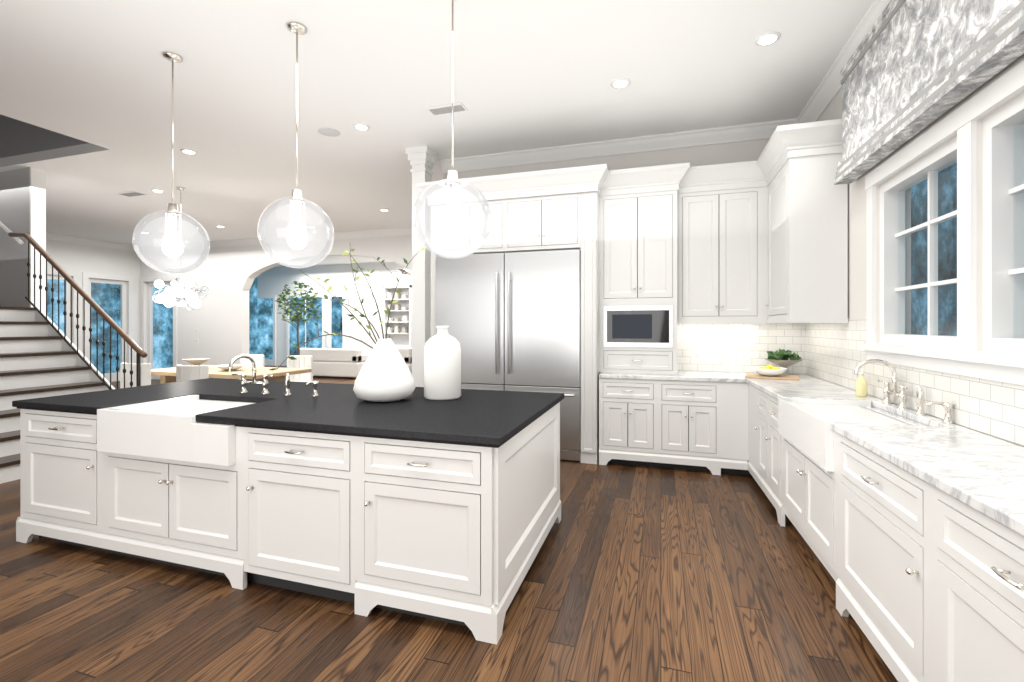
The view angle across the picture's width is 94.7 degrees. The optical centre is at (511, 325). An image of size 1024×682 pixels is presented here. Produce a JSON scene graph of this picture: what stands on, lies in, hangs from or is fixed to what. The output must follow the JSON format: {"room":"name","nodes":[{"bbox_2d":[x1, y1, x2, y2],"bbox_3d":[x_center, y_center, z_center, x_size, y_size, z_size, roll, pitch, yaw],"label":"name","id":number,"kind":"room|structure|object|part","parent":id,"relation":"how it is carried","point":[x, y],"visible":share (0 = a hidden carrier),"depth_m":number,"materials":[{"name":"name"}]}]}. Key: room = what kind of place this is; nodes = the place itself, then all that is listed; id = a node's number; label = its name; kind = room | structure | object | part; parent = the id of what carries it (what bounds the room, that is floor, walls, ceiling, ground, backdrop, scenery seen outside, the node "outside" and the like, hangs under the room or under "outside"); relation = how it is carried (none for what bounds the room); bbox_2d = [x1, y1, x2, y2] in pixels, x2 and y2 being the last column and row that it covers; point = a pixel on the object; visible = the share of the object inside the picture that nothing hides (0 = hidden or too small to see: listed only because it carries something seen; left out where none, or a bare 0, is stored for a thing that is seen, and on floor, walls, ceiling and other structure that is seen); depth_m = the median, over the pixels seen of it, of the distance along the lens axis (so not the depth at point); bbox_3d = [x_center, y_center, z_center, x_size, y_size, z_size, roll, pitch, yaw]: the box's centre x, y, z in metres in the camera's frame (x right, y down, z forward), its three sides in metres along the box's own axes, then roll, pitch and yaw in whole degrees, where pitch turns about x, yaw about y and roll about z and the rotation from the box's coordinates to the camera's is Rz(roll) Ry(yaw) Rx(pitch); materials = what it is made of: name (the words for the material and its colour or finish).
{"room":"kitchen","nodes":[
{"label":"kitchen","id":0,"kind":"room"},
{"bbox_2d":[0,167,45,313],"bbox_3d":[-7.109,-0.340,6.535,1.690,3.500,0.160,0,0,18],"label":"wall","id":1,"kind":"structure","parent":0,"point":[22,200],"depth_m":6.26,"materials":[{"name":"grey paint"}]},
{"bbox_2d":[46,239,141,363],"bbox_3d":[-10.412,-0.340,11.189,0.210,3.500,2.880,0,0,18],"label":"wall","id":2,"kind":"structure","parent":0,"point":[75,258],"depth_m":11.47,"materials":[{"name":"white paint"}]},
{"bbox_2d":[46,232,134,251],"bbox_3d":[-10.286,-2.022,11.086,0.110,0.135,2.760,0,0,18],"label":"crown molding","id":3,"kind":"structure","parent":2,"relation":"attached to","point":[50,236],"depth_m":11.36,"materials":[{"name":"white"}]},
{"bbox_2d":[47,272,176,381],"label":"doors","id":4,"kind":"structure","parent":2,"relation":"in","point":[88,278],"depth_m":12.20,"materials":[{"name":"white"}]},
{"bbox_2d":[142,235,411,367],"bbox_3d":[-4.843,-0.340,11.079,10.900,3.500,0.220,0,0,18],"label":"wall","id":5,"kind":"structure","parent":0,"point":[218,318],"depth_m":11.67,"materials":[{"name":"white paint"}]},
{"bbox_2d":[141,227,411,378],"bbox_3d":[-4.797,-0.340,10.890,10.699,3.500,0.111,0,0,18],"label":"crown molding","id":6,"kind":"structure","parent":5,"relation":"attached to","point":[337,236],"depth_m":10.76,"materials":[{"name":"white"}]},
{"bbox_2d":[258,262,411,365],"bbox_3d":[-4.828,-0.340,15.782,13.700,3.500,0.200,0,0,18],"label":"wall","id":7,"kind":"structure","parent":0,"point":[274,281],"depth_m":15.90,"materials":[{"name":"white paint"}]},
{"bbox_2d":[258,294,345,365],"bbox_3d":[-7.447,0.160,16.451,3.882,2.500,0.060,0,0,18],"label":"window","id":8,"kind":"structure","parent":7,"relation":"in","point":[267,326],"depth_m":16.41,"materials":[{"name":"white"}]},
{"bbox_2d":[0,0,874,266],"bbox_3d":[-5.605,-3.440,7.796,18.620,2.700,16.900,0,0,18],"label":"ceiling","id":9,"kind":"structure","parent":0,"point":[86,105],"depth_m":4.15,"materials":[{"name":"white paint"}]},
{"bbox_2d":[116,191,147,196],"bbox_3d":[-5.998,-2.083,7.448,0.400,0.013,0.200,0,0,18],"label":"ceiling vent","id":10,"kind":"object","parent":9,"relation":"in","point":[130,193],"depth_m":7.42,"materials":[{"name":"white metal"}]},
{"bbox_2d":[151,189,164,191],"bbox_3d":[-5.464,-2.084,7.280,0.167,0.012,0.167,0,0,6],"label":"recessed light","id":11,"kind":"object","parent":9,"relation":"in","point":[155,190],"depth_m":7.27,"materials":[{"name":"white"}]},
{"bbox_2d":[132,52,209,274],"bbox_3d":[-2.631,-1.245,3.661,0.490,1.690,0.490,0,0,18],"label":"pendant light","id":12,"kind":"object","parent":9,"relation":"hanging from","point":[172,246],"visible":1,"depth_m":3.66,"materials":[{"name":"clear glass"}]},
{"bbox_2d":[152,187,208,310],"bbox_3d":[-4.991,-1.162,7.108,0.727,1.856,0.780,0,0,18],"label":"chandelier","id":13,"kind":"object","parent":9,"relation":"hanging from","point":[169,293],"visible":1,"depth_m":7.06,"materials":[{"name":"white glass"}]},
{"bbox_2d":[180,149,196,153],"bbox_3d":[-3.862,-2.084,5.642,0.167,0.012,0.167,0,0,6],"label":"recessed light","id":14,"kind":"object","parent":9,"relation":"in","point":[188,151],"depth_m":5.64,"materials":[{"name":"white"}]},
{"bbox_2d":[257,22,333,267],"bbox_3d":[-1.506,-1.248,3.306,0.490,1.685,0.490,0,0,18],"label":"pendant light","id":15,"kind":"object","parent":9,"relation":"hanging from","point":[296,237],"visible":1,"depth_m":3.33,"materials":[{"name":"clear glass"}]},
{"bbox_2d":[318,128,339,136],"bbox_3d":[-1.971,-2.086,5.088,0.227,0.007,0.227,0,0,-9],"label":"ceiling vent","id":16,"kind":"object","parent":9,"relation":"in","point":[330,132],"depth_m":5.08,"materials":[{"name":"white"}]},
{"bbox_2d":[353,123,369,129],"bbox_3d":[-1.577,-2.084,4.943,0.167,0.012,0.167,0,0,6],"label":"recessed light","id":17,"kind":"object","parent":9,"relation":"in","point":[360,126],"depth_m":4.94,"materials":[{"name":"white"}]},
{"bbox_2d":[379,266,411,274],"bbox_3d":[-2.970,-1.755,13.099,1.089,0.669,1.089,0,0,43],"label":"room ceiling fan","id":18,"kind":"object","parent":9,"relation":"hanging from","point":[406,272],"visible":0.71,"depth_m":13.02,"materials":[{"name":"silver metal"}]},
{"bbox_2d":[426,102,467,115],"bbox_3d":[-0.624,-2.083,4.538,0.360,0.013,0.160,0,0,18],"label":"ceiling vent","id":19,"kind":"object","parent":9,"relation":"in","point":[440,110],"depth_m":4.53,"materials":[{"name":"white metal"}]},
{"bbox_2d":[413,0,491,258],"bbox_3d":[-0.371,-1.255,2.948,0.490,1.670,0.490,0,0,18],"label":"pendant light","id":20,"kind":"object","parent":9,"relation":"hanging from","point":[452,224],"visible":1,"depth_m":3.01,"materials":[{"name":"clear glass"}]},
{"bbox_2d":[611,78,630,88],"bbox_3d":[0.933,-2.084,4.057,0.167,0.012,0.167,0,0,-16],"label":"recessed light","id":21,"kind":"object","parent":9,"relation":"in","point":[617,83],"depth_m":4.05,"materials":[{"name":"white"}]},
{"bbox_2d":[755,31,780,45],"bbox_3d":[1.857,-2.084,3.430,0.167,0.012,0.167,0,0,6],"label":"recessed light","id":22,"kind":"object","parent":9,"relation":"in","point":[767,38],"depth_m":3.42,"materials":[{"name":"white"}]},
{"bbox_2d":[0,365,897,681],"bbox_3d":[-4.837,1.410,7.606,20.200,0.001,16.800,0,0,18],"label":"floor","id":23,"kind":"structure","parent":0,"point":[636,573],"depth_m":2.30,"materials":[{"name":"brown wood"}]},
{"bbox_2d":[0,221,146,483],"bbox_3d":[-6.252,-0.326,5.429,3.990,3.471,1.395,0,0,18],"label":"flight","id":24,"kind":"object","parent":23,"relation":"on","point":[41,355],"visible":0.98,"depth_m":5.57,"materials":[{"name":"white wood"}]},
{"bbox_3d":[-7.151,-1.565,6.417,1.527,0.992,0.050,0,0,17],"label":"wall rail","id":25,"kind":"part","parent":24,"relation":"part of","materials":[{"name":"white"}]},
{"bbox_2d":[120,362,150,387],"bbox_3d":[-4.965,0.950,6.368,0.509,0.920,0.500,0,0,18],"label":"chair","id":26,"kind":"object","parent":23,"relation":"on","point":[145,374],"visible":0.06,"depth_m":6.16,"materials":[{"name":"white fabric"}]},
{"bbox_2d":[176,364,208,381],"bbox_3d":[-4.011,0.950,6.067,0.509,0.920,0.500,0,0,18],"label":"chair","id":27,"kind":"object","parent":23,"relation":"on","point":[189,372],"visible":0.23,"depth_m":5.85,"materials":[{"name":"white fabric"}]},
{"bbox_2d":[151,365,311,383],"bbox_3d":[-4.245,1.028,6.990,2.200,0.765,1.060,0,0,18],"label":"dining table","id":28,"kind":"object","parent":23,"relation":"on","point":[167,375],"visible":0.25,"depth_m":6.76,"materials":[{"name":"beige wood"}]},
{"bbox_2d":[182,358,209,365],"bbox_3d":[-4.701,0.569,7.039,0.360,0.150,0.360,0,0,18],"label":"bowl","id":29,"kind":"object","parent":28,"relation":"on","point":[197,361],"visible":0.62,"depth_m":6.99,"materials":[{"name":"white ceramic"}]},
{"bbox_2d":[216,364,244,370],"bbox_3d":[-4.081,0.607,6.844,0.380,0.075,0.380,0,0,18],"label":"bowl","id":30,"kind":"object","parent":28,"relation":"on","point":[234,367],"visible":0.88,"depth_m":6.78,"materials":[{"name":"white ceramic"}]},
{"bbox_2d":[240,354,263,366],"bbox_3d":[-4.463,0.950,7.960,0.509,0.920,0.500,0,0,18],"label":"chair","id":31,"kind":"object","parent":23,"relation":"on","point":[258,359],"visible":0.25,"depth_m":8.13,"materials":[{"name":"white fabric"}]},
{"bbox_2d":[16,403,560,644],"bbox_3d":[-1.450,0.970,3.250,3.336,0.880,1.448,0,0,18],"label":"kitchen island","id":32,"kind":"object","parent":23,"relation":"on","point":[416,503],"depth_m":2.47,"materials":[{"name":"white wood"}]},
{"bbox_2d":[12,379,563,446],"bbox_3d":[-1.445,0.516,3.265,3.380,0.052,1.440,0,0,18],"label":"island countertop","id":33,"kind":"structure","parent":32,"relation":"on","point":[476,416],"depth_m":2.84,"materials":[{"name":"black stone"}]},
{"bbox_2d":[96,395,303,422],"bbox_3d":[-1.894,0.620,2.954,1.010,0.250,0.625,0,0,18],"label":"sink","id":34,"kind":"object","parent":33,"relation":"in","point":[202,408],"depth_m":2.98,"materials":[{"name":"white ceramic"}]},
{"bbox_2d":[228,355,291,394],"bbox_3d":[-1.844,0.347,3.335,0.510,0.286,0.241,0,0,18],"label":"faucet","id":35,"kind":"object","parent":33,"relation":"on","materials":[{"name":"silver metal"}]},
{"bbox_2d":[304,381,319,394],"bbox_3d":[-1.390,0.437,3.274,0.044,0.107,0.116,0,0,18],"label":"faucet","id":36,"kind":"object","parent":33,"relation":"on","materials":[{"name":"silver metal"}]},
{"bbox_2d":[269,247,424,401],"bbox_3d":[-1.128,-0.061,3.158,0.952,1.100,0.670,0,0,18],"label":"vase","id":37,"kind":"object","parent":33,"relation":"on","point":[384,374],"visible":1,"depth_m":3.04,"materials":[{"name":"white ceramic"}]},
{"bbox_2d":[424,326,460,399],"bbox_3d":[-0.473,0.244,3.221,0.250,0.490,0.250,0,0,18],"label":"bottle vase","id":38,"kind":"object","parent":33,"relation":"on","point":[442,364],"visible":1,"depth_m":3.12,"materials":[{"name":"white ceramic"}]},
{"bbox_2d":[276,281,320,354],"bbox_3d":[-5.370,0.137,11.850,1.052,2.546,1.016,0,0,18],"label":"trees","id":39,"kind":"object","parent":23,"relation":"on","point":[298,316],"visible":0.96,"depth_m":11.82,"materials":[{"name":"green plant"}]},
{"bbox_2d":[287,355,318,382],"bbox_3d":[-3.509,0.950,7.660,0.509,0.920,0.500,0,0,18],"label":"chair","id":40,"kind":"object","parent":23,"relation":"on","point":[302,361],"visible":0.4,"depth_m":7.84,"materials":[{"name":"white fabric"}]},
{"bbox_2d":[300,348,369,377],"bbox_3d":[-4.832,0.985,13.110,1.900,0.750,0.900,0,0,18],"label":"sofa","id":41,"kind":"object","parent":23,"relation":"on","point":[332,362],"visible":0.62,"depth_m":12.61,"materials":[{"name":"white fabric"}]},
{"bbox_2d":[383,282,411,347],"bbox_3d":[-3.602,0.020,15.101,0.988,2.780,0.358,0,0,18],"label":"shelf","id":42,"kind":"object","parent":23,"relation":"on","point":[399,332],"visible":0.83,"depth_m":15.11,"materials":[{"name":"white wood"}]},
{"bbox_2d":[396,347,411,373],"bbox_3d":[-2.909,0.960,12.556,0.900,0.800,0.800,0,0,18],"label":"armchair","id":43,"kind":"object","parent":23,"relation":"on","point":[406,354],"visible":0.23,"depth_m":12.08,"materials":[{"name":"white fabric"}]},
{"bbox_2d":[405,145,437,386],"bbox_3d":[-1.075,-0.340,5.634,0.280,3.500,0.280,0,0,18],"label":"column","id":44,"kind":"structure","parent":23,"relation":"on","point":[422,159],"depth_m":5.56,"materials":[{"name":"white wood"}]},
{"bbox_2d":[435,249,581,460],"bbox_3d":[-0.081,0.300,5.099,1.636,2.180,0.163,0,0,17],"label":"fridge","id":45,"kind":"object","parent":23,"relation":"on","point":[515,316],"depth_m":5.03,"materials":[{"name":"grey metal"}]},
{"bbox_2d":[596,164,679,374],"bbox_3d":[1.363,-0.095,5.086,0.781,3.010,0.472,0,0,18],"label":"tall cabinet","id":46,"kind":"object","parent":23,"relation":"on","point":[638,234],"depth_m":4.86,"materials":[{"name":"white wood"}]},
{"bbox_2d":[603,305,672,347],"bbox_3d":[1.300,0.005,4.887,0.690,0.430,0.056,0,0,17],"label":"microwave","id":47,"kind":"object","parent":46,"relation":"in","point":[624,326],"depth_m":4.86,"materials":[{"name":"silver metal"}]},
{"bbox_2d":[680,163,759,374],"bbox_3d":[2.162,-0.095,4.911,0.830,3.010,0.325,0,0,18],"label":"tall cabinet","id":48,"kind":"object","parent":23,"relation":"on","point":[720,226],"depth_m":4.75,"materials":[{"name":"white wood"}]},
{"bbox_2d":[560,371,1023,681],"bbox_3d":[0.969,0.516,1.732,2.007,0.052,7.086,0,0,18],"label":"base cabinets","id":49,"kind":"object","parent":23,"relation":"on","point":[918,531],"depth_m":2.04,"materials":[{"name":"white wood"}]},
{"bbox_2d":[745,373,798,379],"bbox_3d":[2.457,0.480,4.468,0.440,0.018,0.300,0,0,29],"label":"cutting board","id":50,"kind":"object","parent":49,"relation":"on","point":[778,377],"visible":0.92,"depth_m":4.40,"materials":[{"name":"beige wood"}]},
{"bbox_2d":[752,365,787,375],"bbox_3d":[2.432,0.417,4.455,0.300,0.106,0.300,0,0,18],"label":"bowl","id":51,"kind":"object","parent":50,"relation":"on","point":[769,370],"visible":1,"depth_m":4.38,"materials":[{"name":"white ceramic"}]},
{"bbox_2d":[764,348,802,374],"bbox_3d":[2.691,0.355,4.677,0.340,0.268,0.340,0,0,18],"label":"bowl","id":52,"kind":"object","parent":50,"relation":"on","point":[783,358],"visible":0.77,"depth_m":4.63,"materials":[{"name":"grey stone"}]},
{"bbox_2d":[855,368,866,396],"bbox_3d":[2.429,0.392,3.282,0.070,0.195,0.066,0,0,18],"label":"soap bottle","id":53,"kind":"object","parent":49,"relation":"on","point":[860,386],"visible":1,"depth_m":3.26,"materials":[{"name":"beige plastic"}]},
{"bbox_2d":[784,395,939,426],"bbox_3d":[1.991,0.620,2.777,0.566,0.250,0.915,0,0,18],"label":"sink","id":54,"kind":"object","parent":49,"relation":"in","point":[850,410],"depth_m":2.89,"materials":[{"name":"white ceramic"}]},
{"bbox_2d":[852,359,925,414],"bbox_3d":[2.232,0.347,2.852,0.240,0.285,0.510,0,0,18],"label":"faucet","id":55,"kind":"object","parent":49,"relation":"on","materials":[{"name":"silver metal"}]},
{"bbox_2d":[924,400,953,422],"bbox_3d":[2.171,0.436,2.399,0.115,0.107,0.044,0,0,18],"label":"faucet","id":56,"kind":"object","parent":49,"relation":"on","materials":[{"name":"silver metal"}]},
{"bbox_2d":[760,119,851,390],"bbox_3d":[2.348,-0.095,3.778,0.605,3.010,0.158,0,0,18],"label":"tall cabinet","id":57,"kind":"object","parent":23,"relation":"on","point":[804,215],"depth_m":3.81,"materials":[{"name":"white wood"}]},
{"bbox_2d":[443,138,806,374],"bbox_3d":[1.093,-0.340,5.527,4.080,3.500,0.200,0,0,18],"label":"wall","id":58,"kind":"structure","parent":0,"point":[733,152],"depth_m":5.24,"materials":[{"name":"white paint"}]},
{"bbox_2d":[439,118,794,172],"bbox_3d":[0.988,-2.022,5.397,3.960,0.135,0.110,0,0,18],"label":"crown molding","id":59,"kind":"structure","parent":58,"relation":"attached to","point":[762,130],"depth_m":5.31,"materials":[{"name":"white wood"}]},
{"bbox_2d":[677,323,804,373],"bbox_3d":[2.392,0.220,5.006,1.230,0.538,0.011,0,0,18],"label":"tile backsplash","id":60,"kind":"structure","parent":58,"relation":"attached to","point":[745,346],"depth_m":5.01,"materials":[{"name":"white tile"}]},
{"bbox_2d":[809,54,1023,446],"bbox_3d":[1.916,-0.340,1.021,0.200,3.500,8.300,0,0,18],"label":"wall","id":61,"kind":"structure","parent":0,"point":[856,248],"depth_m":3.26,"materials":[{"name":"white paint"}]},
{"bbox_2d":[795,0,890,123],"bbox_3d":[1.737,-2.022,0.972,0.110,0.135,8.099,0,0,18],"label":"crown molding","id":62,"kind":"structure","parent":61,"relation":"attached to","point":[828,89],"depth_m":3.82,"materials":[{"name":"white wood"}]},
{"bbox_2d":[805,319,1023,445],"bbox_3d":[1.935,0.220,1.434,0.011,0.538,7.099,0,0,18],"label":"tile backsplash","id":63,"kind":"structure","parent":61,"relation":"attached to","point":[834,353],"depth_m":2.64,"materials":[{"name":"white tile"}]},
{"bbox_2d":[860,61,1023,384],"bbox_3d":[2.083,-0.415,1.744,0.195,1.310,3.400,0,0,18],"label":"window frames","id":64,"kind":"structure","parent":61,"relation":"in","point":[1003,230],"depth_m":2.27,"materials":[{"name":"white wood"}]},
{"bbox_2d":[834,0,1023,184],"bbox_3d":[1.968,-1.525,1.802,0.119,0.870,3.830,0,0,18],"label":"window shade","id":65,"kind":"object","parent":64,"relation":"attached to","point":[910,69],"visible":1,"depth_m":2.57,"materials":[{"name":"fabric"}]},
{"label":"outside","id":66,"kind":"structure","parent":0,"visible":0},
{"bbox_2d":[47,276,257,373],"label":"window","id":67,"kind":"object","parent":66,"point":[253,321],"depth_m":12.94,"materials":[{"name":"glass"}]},
{"bbox_2d":[911,162,956,335],"bbox_3d":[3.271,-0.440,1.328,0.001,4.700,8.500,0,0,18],"label":"window panes","id":68,"kind":"structure","parent":66,"point":[944,253],"depth_m":4.83,"materials":[{"name":"glass"}]}
]}

